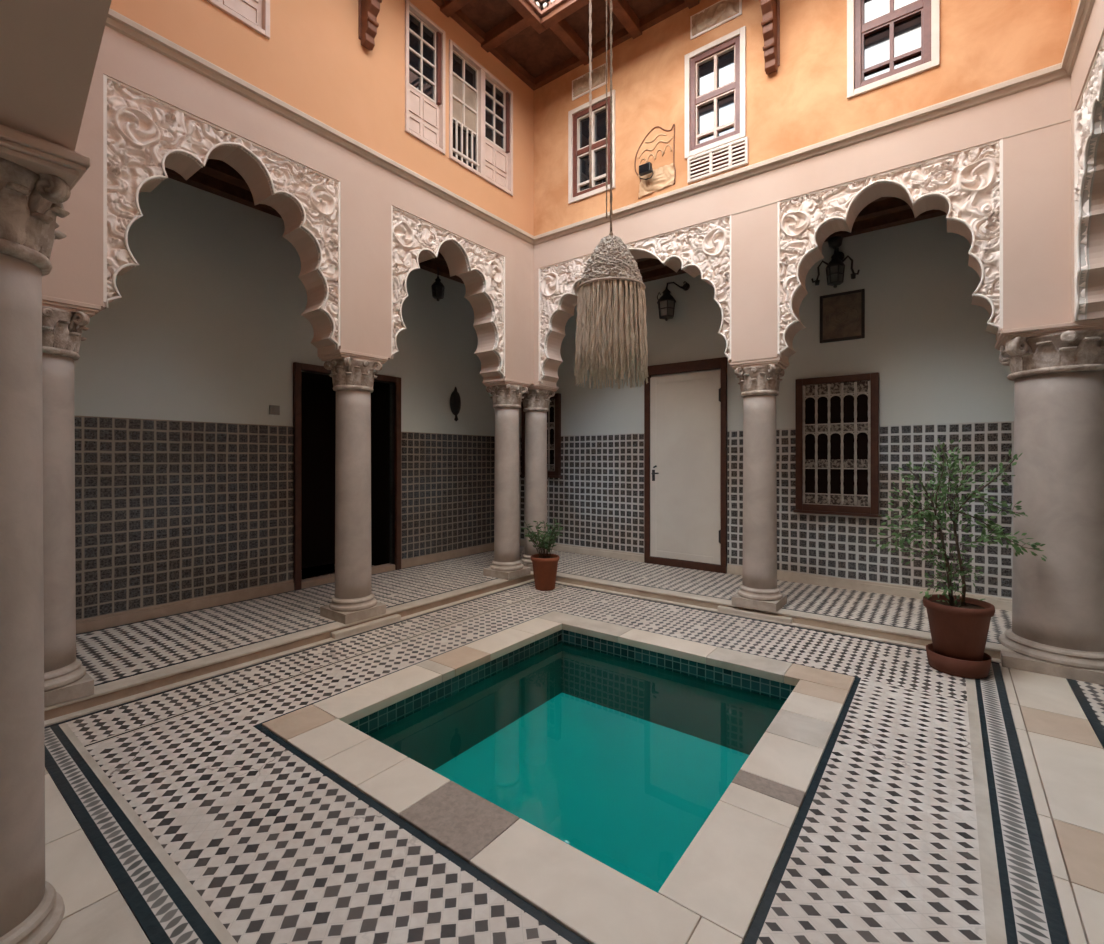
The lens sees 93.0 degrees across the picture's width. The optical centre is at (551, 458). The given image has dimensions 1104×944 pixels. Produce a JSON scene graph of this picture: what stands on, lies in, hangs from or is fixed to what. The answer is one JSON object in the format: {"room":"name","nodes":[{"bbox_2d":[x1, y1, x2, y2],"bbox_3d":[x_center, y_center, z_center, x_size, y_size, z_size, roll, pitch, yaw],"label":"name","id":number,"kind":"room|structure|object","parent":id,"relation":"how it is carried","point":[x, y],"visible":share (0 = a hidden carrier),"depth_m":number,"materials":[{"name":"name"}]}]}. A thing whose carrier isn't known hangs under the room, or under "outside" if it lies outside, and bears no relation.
{"room":"riad courtyard","nodes":[
{"label":"riad courtyard","id":0,"kind":"room"},
{"bbox_2d":[0,0,111,151],"bbox_3d":[-1.103,-1.810,1.111,5.140,1.760,0.360,0,0,37],"label":"wall","id":1,"kind":"structure","parent":0,"point":[49,49],"depth_m":1.43,"materials":[{"name":"beige paint"}]},
{"bbox_2d":[44,727,202,943],"bbox_3d":[-1.156,1.560,1.642,4.170,0.120,0.056,0,0,37],"label":"floor","id":2,"kind":"structure","parent":0,"point":[163,907],"depth_m":1.99,"materials":[{"name":"tile"}]},
{"bbox_2d":[59,723,237,943],"bbox_3d":[-1.140,1.560,1.727,4.092,0.120,0.031,0,0,37],"label":"floor","id":3,"kind":"structure","parent":0,"point":[191,893],"depth_m":2.01,"materials":[{"name":"stone"}]},
{"bbox_2d":[74,178,494,619],"bbox_3d":[-2.918,-0.610,5.498,0.112,4.040,7.850,0,0,37],"label":"wall","id":4,"kind":"structure","parent":0,"point":[184,469],"depth_m":5.04,"materials":[{"name":"paint"}]},
{"bbox_2d":[76,580,293,633],"bbox_3d":[-4.002,1.355,3.967,0.030,0.110,4.100,0,0,37],"label":"baseboard","id":5,"kind":"structure","parent":4,"relation":"attached to","point":[152,612],"depth_m":4.75,"materials":[{"name":"stone"}]},
{"bbox_2d":[269,405,279,414],"bbox_3d":[-2.888,-0.505,5.451,0.015,0.096,0.104,0,0,37],"label":"switch plate","id":6,"kind":"object","parent":4,"relation":"attached to","point":[273,409],"visible":1,"depth_m":5.44,"materials":[{"name":"grey"}]},
{"bbox_2d":[293,362,400,589],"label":"door","id":7,"kind":"structure","parent":4,"relation":"in","point":[314,396],"depth_m":6.78,"materials":[{"name":"brown wood"}]},
{"bbox_2d":[401,543,493,568],"bbox_3d":[-1.263,1.355,7.588,0.030,0.110,2.260,0,0,37],"label":"baseboard","id":8,"kind":"structure","parent":4,"relation":"attached to","point":[426,559],"depth_m":7.28,"materials":[{"name":"stone"}]},
{"bbox_2d":[450,387,460,420],"bbox_3d":[-1.367,-0.773,7.441,0.078,0.496,0.210,0,0,37],"label":"wall ornament","id":9,"kind":"object","parent":4,"relation":"attached to","point":[455,400],"visible":1,"depth_m":7.42,"materials":[{"name":"black metal"}]},
{"bbox_2d":[76,550,1000,685],"bbox_3d":[0.420,1.414,3.927,7.069,0.011,6.050,0,0,37],"label":"trim","id":10,"kind":"structure","parent":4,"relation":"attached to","point":[492,550],"depth_m":4.55,"materials":[{"name":"stone"}]},
{"bbox_2d":[42,0,533,383],"bbox_3d":[-1.777,-2.815,4.761,0.340,3.770,5.370,0,0,37],"label":"wall","id":11,"kind":"structure","parent":0,"point":[369,190],"depth_m":4.47,"materials":[{"name":"beige paint"}]},
{"bbox_2d":[103,74,340,349],"bbox_3d":[-2.294,-1.643,3.846,0.062,1.425,1.570,0,0,37],"label":"carved spandrel","id":12,"kind":"object","parent":11,"relation":"attached to","point":[140,130],"visible":1,"depth_m":3.47,"materials":[{"name":"paint"}]},
{"bbox_2d":[205,0,269,38],"bbox_3d":[-2.358,-3.795,3.768,0.112,1.218,0.592,0,0,37],"label":"window","id":13,"kind":"structure","parent":11,"relation":"in","point":[255,14],"depth_m":3.90,"materials":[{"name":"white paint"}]},
{"bbox_2d":[105,9,533,244],"bbox_3d":[-1.614,-2.708,4.650,0.055,0.107,4.670,0,0,37],"label":"trim","id":14,"kind":"structure","parent":11,"relation":"attached to","point":[116,21],"depth_m":4.04,"materials":[{"name":"paint"}]},
{"bbox_2d":[358,0,382,50],"bbox_3d":[-1.442,-4.086,4.476,0.538,0.929,0.130,0,0,37],"label":"bracket","id":15,"kind":"object","parent":11,"relation":"attached to","point":[368,10],"visible":1,"depth_m":4.58,"materials":[{"name":"brown wood"}]},
{"bbox_2d":[405,0,444,154],"bbox_3d":[-1.280,-3.737,5.194,0.112,1.253,0.488,0,0,37],"label":"window","id":16,"kind":"structure","parent":11,"relation":"in","point":[424,39],"depth_m":5.21,"materials":[{"name":"pink paint"}]},
{"bbox_2d":[390,205,504,378],"bbox_3d":[-1.041,-1.643,5.502,0.062,1.425,1.570,0,0,37],"label":"carved spandrel","id":17,"kind":"object","parent":11,"relation":"attached to","point":[411,235],"visible":0.99,"depth_m":5.28,"materials":[{"name":"paint"}]},
{"bbox_2d":[449,39,512,195],"bbox_3d":[-0.799,-3.720,5.830,0.112,1.228,0.983,0,0,37],"label":"window","id":18,"kind":"structure","parent":11,"relation":"in","point":[480,104],"depth_m":5.79,"materials":[{"name":"pink paint"}]},
{"bbox_2d":[165,159,463,283],"bbox_3d":[-2.498,-2.610,5.118,1.240,0.160,7.950,0,0,37],"label":"ceiling","id":19,"kind":"structure","parent":0,"point":[217,177],"depth_m":4.94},
{"bbox_2d":[431,267,444,300],"bbox_3d":[-1.415,-2.163,6.500,0.165,0.425,0.165,0,0,37],"label":"hanging lantern","id":20,"kind":"object","parent":19,"relation":"hanging from","point":[437,287],"visible":1,"depth_m":6.46,"materials":[{"name":"black metal"}]},
{"bbox_2d":[66,582,566,747],"bbox_3d":[-1.310,1.560,4.575,0.385,0.120,4.307,0,0,37],"label":"floor","id":21,"kind":"structure","parent":0,"point":[91,728],"depth_m":3.67,"materials":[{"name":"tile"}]},
{"bbox_2d":[84,586,564,746],"bbox_3d":[-1.136,1.560,4.443,0.013,0.120,4.307,0,0,37],"label":"trim","id":22,"kind":"structure","parent":21,"relation":"attached to","point":[563,586],"depth_m":3.57,"materials":[{"name":"stone"}]},
{"bbox_2d":[44,579,1000,728],"bbox_3d":[0.212,1.564,3.373,4.452,0.152,4.575,0,0,37],"label":"trim","id":23,"kind":"structure","parent":21,"relation":"on","point":[263,659],"depth_m":4.21,"materials":[{"name":"stone"}]},
{"bbox_2d":[331,614,400,638],"bbox_3d":[-1.619,1.482,4.598,0.073,0.075,0.660,0,0,37],"label":"trim","id":24,"kind":"structure","parent":23,"relation":"on","point":[385,620],"depth_m":4.55,"materials":[{"name":"stone"}]},
{"bbox_2d":[717,605,792,623],"bbox_3d":[1.902,1.482,4.935,0.680,0.075,0.063,0,0,37],"label":"trim","id":25,"kind":"structure","parent":23,"relation":"on","point":[749,613],"depth_m":4.90,"materials":[{"name":"stone"}]},
{"bbox_2d":[522,518,563,590],"bbox_3d":[-0.046,1.091,6.005,0.489,0.815,0.511,0,0,37],"label":"potted plant","id":26,"kind":"object","parent":21,"relation":"on","point":[545,565],"visible":1,"depth_m":5.93,"materials":[{"name":"green plant"}]},
{"bbox_2d":[86,586,986,943],"bbox_3d":[0.342,1.560,3.326,3.657,0.120,4.307,0,0,37],"label":"floor","id":27,"kind":"structure","parent":0,"point":[280,852],"depth_m":2.18,"materials":[{"name":"tile"}]},
{"bbox_2d":[45,663,1068,943],"bbox_3d":[0.202,1.560,3.332,4.295,0.121,4.466,0,0,37],"label":"floor border","id":28,"kind":"structure","parent":27,"relation":"on","point":[150,925],"depth_m":2.02,"materials":[{"name":"black tile"}]},
{"bbox_2d":[926,643,991,678],"bbox_3d":[2.879,1.435,3.715,0.370,0.128,0.370,0,0,37],"label":"saucer","id":29,"kind":"object","parent":27,"relation":"on","point":[951,666],"visible":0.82,"depth_m":3.58,"materials":[{"name":"ceramic"}]},
{"bbox_2d":[871,438,1046,660],"bbox_3d":[2.867,0.659,3.752,1.142,1.613,0.484,0,0,-7],"label":"potted shrub","id":30,"kind":"object","parent":29,"relation":"on","point":[959,625],"visible":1,"depth_m":3.69,"materials":[{"name":"green plant"}]},
{"bbox_2d":[76,546,1011,684],"bbox_3d":[-0.201,1.525,3.381,8.800,0.230,7.750,0,0,37],"label":"floor","id":31,"kind":"structure","parent":0,"point":[109,654],"depth_m":4.92,"materials":[{"name":"tile"}]},
{"bbox_2d":[42,295,100,706],"bbox_3d":[-3.028,0.240,3.099,0.421,2.340,0.480,0,0,37],"label":"column","id":32,"kind":"structure","parent":31,"relation":"on","point":[65,678],"depth_m":3.06,"materials":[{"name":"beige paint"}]},
{"bbox_2d":[44,621,358,720],"bbox_3d":[-2.398,1.525,3.707,0.136,0.230,2.220,0,0,37],"label":"trim","id":33,"kind":"structure","parent":31,"relation":"attached to","point":[129,686],"depth_m":3.56,"materials":[{"name":"stone"}]},
{"bbox_2d":[318,349,387,623],"bbox_3d":[-1.795,0.240,4.730,0.421,2.340,0.480,0,0,37],"label":"column","id":34,"kind":"structure","parent":31,"relation":"on","point":[353,376],"depth_m":4.60,"materials":[{"name":"stone"}]},
{"bbox_2d":[359,571,533,623],"bbox_3d":[-0.979,1.525,5.583,0.136,0.230,2.485,0,0,37],"label":"trim","id":35,"kind":"structure","parent":31,"relation":"attached to","point":[409,608],"depth_m":5.39,"materials":[{"name":"stone"}]},
{"bbox_2d":[483,378,530,579],"bbox_3d":[-0.546,0.240,6.356,0.421,2.340,0.480,0,0,37],"label":"column","id":36,"kind":"structure","parent":31,"relation":"on","point":[507,394],"depth_m":6.22,"materials":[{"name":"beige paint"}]},
{"bbox_2d":[521,383,558,570],"bbox_3d":[-0.206,0.240,6.764,0.440,2.340,0.408,0,0,37],"label":"column","id":37,"kind":"structure","parent":31,"relation":"on","point":[535,401],"depth_m":6.63,"materials":[{"name":"stone"}]},
{"bbox_2d":[556,572,754,610],"bbox_3d":[0.901,1.525,5.791,2.630,0.230,0.136,0,0,37],"label":"trim","id":38,"kind":"structure","parent":31,"relation":"attached to","point":[669,595],"depth_m":5.63,"materials":[{"name":"stone"}]},
{"bbox_2d":[730,357,788,612],"bbox_3d":[2.010,0.240,5.069,0.460,2.340,0.421,0,0,37],"label":"column","id":39,"kind":"structure","parent":31,"relation":"on","point":[759,384],"depth_m":4.94,"materials":[{"name":"stone"}]},
{"bbox_2d":[755,608,1013,658],"bbox_3d":[3.411,1.525,3.892,3.655,0.230,0.136,0,0,37],"label":"trim","id":40,"kind":"structure","parent":31,"relation":"attached to","point":[923,638],"depth_m":4.41,"materials":[{"name":"stone"}]},
{"bbox_2d":[432,0,698,90],"bbox_3d":[0.213,-4.825,3.099,8.400,0.650,8.400,0,0,37],"label":"ceiling","id":41,"kind":"structure","parent":0,"point":[539,41],"depth_m":5.58,"materials":[{"name":"brown wood"}]},
{"bbox_2d":[589,0,591,188],"bbox_3d":[0.237,-3.365,3.234,0.020,3.392,0.020,0,0,37],"label":"rope","id":42,"kind":"object","parent":41,"relation":"hanging from","point":[590,4],"visible":1,"depth_m":3.23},
{"bbox_2d":[606,0,606,217],"bbox_3d":[0.337,-3.272,3.234,0.011,3.575,0.010,0,0,37],"label":"rope","id":43,"kind":"object","parent":41,"relation":"hanging from","point":[606,0],"visible":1,"depth_m":3.23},
{"bbox_2d":[574,0,647,388],"bbox_3d":[0.366,-2.758,3.235,0.452,4.604,0.451,0,0,31],"label":"pendant lamp","id":44,"kind":"object","parent":41,"relation":"hanging from","point":[611,328],"visible":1,"depth_m":3.08,"materials":[{"name":"fabric"}]},
{"bbox_2d":[348,629,794,892],"bbox_3d":[0.227,1.911,3.263,2.405,0.737,2.598,0,0,37],"label":"pool water","id":45,"kind":"structure","parent":0,"point":[621,754],"depth_m":3.73,"materials":[{"name":"liquid"}]},
{"bbox_2d":[262,611,854,943],"bbox_3d":[0.218,1.564,3.255,2.570,0.152,2.735,0,0,37],"label":"pool coping","id":46,"kind":"structure","parent":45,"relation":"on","point":[714,893],"depth_m":2.23,"materials":[{"name":"stone"}]},
{"bbox_2d":[253,610,860,943],"bbox_3d":[0.218,1.560,3.255,2.634,0.121,2.799,0,0,37],"label":"trim","id":47,"kind":"structure","parent":46,"relation":"attached to","point":[757,924],"depth_m":2.08,"materials":[{"name":"black tile"}]},
{"bbox_2d":[45,664,1103,943],"bbox_3d":[0.245,1.570,2.197,6.660,0.140,6.400,0,0,37],"label":"floor","id":48,"kind":"structure","parent":0,"point":[1063,755],"depth_m":2.12,"materials":[{"name":"stone"}]},
{"bbox_2d":[0,126,90,943],"bbox_3d":[-1.756,0.285,1.591,0.500,2.430,0.440,0,0,37],"label":"column","id":49,"kind":"structure","parent":48,"relation":"on","point":[37,176],"depth_m":1.58,"materials":[{"name":"stone"}]},
{"bbox_2d":[995,319,1103,684],"bbox_3d":[3.728,0.285,3.838,0.700,2.430,0.697,0,0,37],"label":"column","id":50,"kind":"structure","parent":48,"relation":"on","point":[1057,374],"depth_m":3.65,"materials":[{"name":"stone"}]},
{"bbox_2d":[1066,678,1103,748],"bbox_3d":[2.212,1.510,1.818,0.045,0.020,4.510,0,0,37],"label":"trim","id":51,"kind":"structure","parent":48,"relation":"on","point":[1090,714],"depth_m":3.11,"materials":[{"name":"black tile"}]},
{"bbox_2d":[519,215,1013,598],"bbox_3d":[2.562,-0.545,6.205,7.800,3.910,0.112,0,0,37],"label":"wall","id":52,"kind":"structure","parent":0,"point":[942,376],"depth_m":5.52,"materials":[{"name":"paint"}]},
{"bbox_2d":[520,393,561,477],"bbox_3d":[-0.179,-0.347,8.167,0.780,1.285,0.080,0,0,37],"label":"window","id":53,"kind":"structure","parent":52,"relation":"in","point":[554,413],"depth_m":8.03,"materials":[{"name":"brown wood"}]},
{"bbox_2d":[520,539,643,561],"bbox_3d":[0.341,1.355,7.811,2.320,0.110,0.030,0,0,37],"label":"baseboard","id":54,"kind":"structure","parent":52,"relation":"attached to","point":[630,556],"depth_m":7.55,"materials":[{"name":"stone"}]},
{"bbox_2d":[657,281,689,320],"bbox_3d":[1.561,-2.014,6.684,0.443,0.527,0.238,0,0,-8],"label":"wall lantern","id":55,"kind":"object","parent":52,"relation":"attached to","point":[666,302],"visible":1,"depth_m":6.61,"materials":[{"name":"black metal"}]},
{"bbox_2d":[644,357,726,573],"bbox_3d":[1.689,0.083,6.747,1.106,2.655,0.100,0,0,37],"label":"door","id":56,"kind":"structure","parent":52,"relation":"in","point":[685,415],"depth_m":6.74,"materials":[{"name":"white wood"}]},
{"bbox_2d":[811,236,859,287],"bbox_3d":[3.041,-2.085,5.603,0.459,0.550,0.294,0,0,37],"label":"wall lantern","id":57,"kind":"object","parent":52,"relation":"attached to","point":[835,269],"visible":1,"depth_m":5.52,"materials":[{"name":"black metal"}]},
{"bbox_2d":[793,372,880,516],"bbox_3d":[3.087,-0.142,5.696,0.840,1.505,0.080,0,0,37],"label":"window","id":58,"kind":"structure","parent":52,"relation":"in","point":[837,417],"depth_m":5.68,"materials":[{"name":"brown wood"}]},
{"bbox_2d":[820,289,864,342],"bbox_3d":[3.147,-1.540,5.685,0.430,0.520,0.034,0,0,37],"label":"picture frame","id":59,"kind":"object","parent":52,"relation":"attached to","point":[842,315],"visible":1,"depth_m":5.67,"materials":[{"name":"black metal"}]},
{"bbox_2d":[727,564,1011,610],"bbox_3d":[3.896,1.355,5.122,4.365,0.110,0.030,0,0,37],"label":"baseboard","id":60,"kind":"structure","parent":52,"relation":"attached to","point":[1000,603],"depth_m":5.53,"materials":[{"name":"stone"}]},
{"bbox_2d":[635,197,946,282],"bbox_3d":[2.746,-2.480,5.421,6.760,0.160,1.140,0,0,37],"label":"ceiling","id":61,"kind":"structure","parent":0,"point":[884,212],"depth_m":5.36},
{"bbox_2d":[534,0,1070,385],"bbox_3d":[1.924,-2.815,5.113,5.140,3.770,0.344,0,0,37],"label":"wall","id":62,"kind":"structure","parent":0,"point":[803,103],"depth_m":4.65,"materials":[{"name":"paint"}]},
{"bbox_2d":[572,63,607,100],"bbox_3d":[0.425,-4.330,6.016,0.480,0.230,0.031,0,0,37],"label":"carved plaque","id":63,"kind":"object","parent":62,"relation":"attached to","point":[580,84],"visible":0.9,"depth_m":6.01,"materials":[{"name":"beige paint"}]},
{"bbox_2d":[568,89,614,203],"bbox_3d":[0.478,-3.555,6.044,0.628,1.088,0.122,0,0,37],"label":"window","id":64,"kind":"structure","parent":62,"relation":"in","point":[578,118],"depth_m":6.05,"materials":[{"name":"white paint"}]},
{"bbox_2d":[539,215,730,383],"bbox_3d":[0.799,-1.643,5.790,2.380,1.425,0.062,0,0,37],"label":"carved spandrel","id":65,"kind":"object","parent":62,"relation":"attached to","point":[706,246],"visible":0.91,"depth_m":5.40,"materials":[{"name":"paint"}]},
{"bbox_2d":[634,124,675,198],"bbox_3d":[1.082,-3.151,5.529,0.477,0.703,0.022,0,0,37],"label":"cartouche","id":66,"kind":"object","parent":62,"relation":"attached to","point":[663,176],"visible":0.98,"depth_m":5.50,"materials":[{"name":"beige"}]},
{"bbox_2d":[639,162,653,179],"bbox_3d":[0.992,-3.019,5.505,0.161,0.121,0.108,0,0,37],"label":"floodlight","id":67,"kind":"object","parent":66,"relation":"attached to","point":[644,169],"visible":1,"depth_m":5.46,"materials":[{"name":"black metal"}]},
{"bbox_2d":[685,26,745,158],"bbox_3d":[1.622,-3.570,5.179,0.606,1.048,0.122,0,0,37],"label":"window","id":68,"kind":"structure","parent":62,"relation":"in","point":[715,72],"depth_m":5.16,"materials":[{"name":"white paint"}]},
{"bbox_2d":[690,0,741,39],"bbox_3d":[1.598,-4.344,5.128,0.509,0.232,0.031,0,0,37],"label":"carved plaque","id":69,"kind":"object","parent":62,"relation":"attached to","point":[717,14],"visible":1,"depth_m":5.13,"materials":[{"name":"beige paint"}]},
{"bbox_2d":[687,136,747,183],"bbox_3d":[1.612,-2.910,5.119,0.595,0.250,0.029,0,0,37],"label":"air vent","id":70,"kind":"object","parent":62,"relation":"in","point":[734,154],"visible":1,"depth_m":5.11,"materials":[{"name":"white paint"}]},
{"bbox_2d":[760,0,779,74],"bbox_3d":[1.868,-4.041,4.607,0.130,1.018,0.538,0,0,37],"label":"bracket","id":71,"kind":"object","parent":62,"relation":"attached to","point":[770,9],"visible":1,"depth_m":4.73,"materials":[{"name":"brown wood"}]},
{"bbox_2d":[534,63,1069,244],"bbox_3d":[1.670,-2.708,5.059,4.800,0.107,0.055,0,0,37],"label":"trim","id":72,"kind":"structure","parent":62,"relation":"attached to","point":[1052,73],"depth_m":4.46,"materials":[{"name":"paint"}]},
{"bbox_2d":[777,139,1002,356],"bbox_3d":[2.708,-1.643,4.346,1.570,1.425,0.062,0,0,37],"label":"carved spandrel","id":73,"kind":"object","parent":62,"relation":"attached to","point":[970,180],"visible":1,"depth_m":4.12,"materials":[{"name":"paint"}]},
{"bbox_2d":[847,0,939,98],"bbox_3d":[2.789,-3.580,4.297,0.632,1.048,0.122,0,0,37],"label":"window","id":74,"kind":"structure","parent":62,"relation":"in","point":[889,41],"depth_m":4.30,"materials":[{"name":"white paint"}]},
{"bbox_2d":[923,594,994,660],"bbox_3d":[2.879,1.240,3.715,0.408,0.451,0.408,0,0,37],"label":"pot","id":75,"kind":"object","parent":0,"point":[959,628],"depth_m":3.60,"materials":[{"name":"ceramic"}]},
{"bbox_2d":[965,678,1006,943],"bbox_3d":[1.811,1.560,2.195,0.051,0.120,4.338,0,0,37],"label":"floor","id":76,"kind":"structure","parent":0,"point":[995,930],"depth_m":2.08,"materials":[{"name":"stone"}]},
{"bbox_2d":[980,663,1050,943],"bbox_3d":[1.859,1.560,2.102,0.082,0.120,4.428,0,0,37],"label":"floor","id":77,"kind":"structure","parent":0,"point":[1029,913],"depth_m":2.09,"materials":[{"name":"tile"}]},
{"bbox_2d":[1071,0,1103,321],"bbox_3d":[2.328,-2.815,1.668,0.340,3.770,4.670,0,0,37],"label":"wall","id":78,"kind":"structure","parent":0,"point":[1094,32],"depth_m":3.41,"materials":[{"name":"beige paint"}]},
{"bbox_2d":[1061,0,1094,75],"bbox_3d":[2.170,-2.708,1.788,0.055,0.107,4.670,0,0,37],"label":"trim","id":79,"kind":"structure","parent":78,"relation":"attached to","point":[1084,9],"depth_m":3.31,"materials":[{"name":"paint"}]},
{"bbox_2d":[1074,35,1103,320],"bbox_3d":[2.847,-1.643,2.586,0.062,1.425,2.380,0,0,37],"label":"carved spandrel","id":80,"kind":"object","parent":78,"relation":"attached to","point":[1089,113],"visible":1,"depth_m":3.40,"materials":[{"name":"paint"}]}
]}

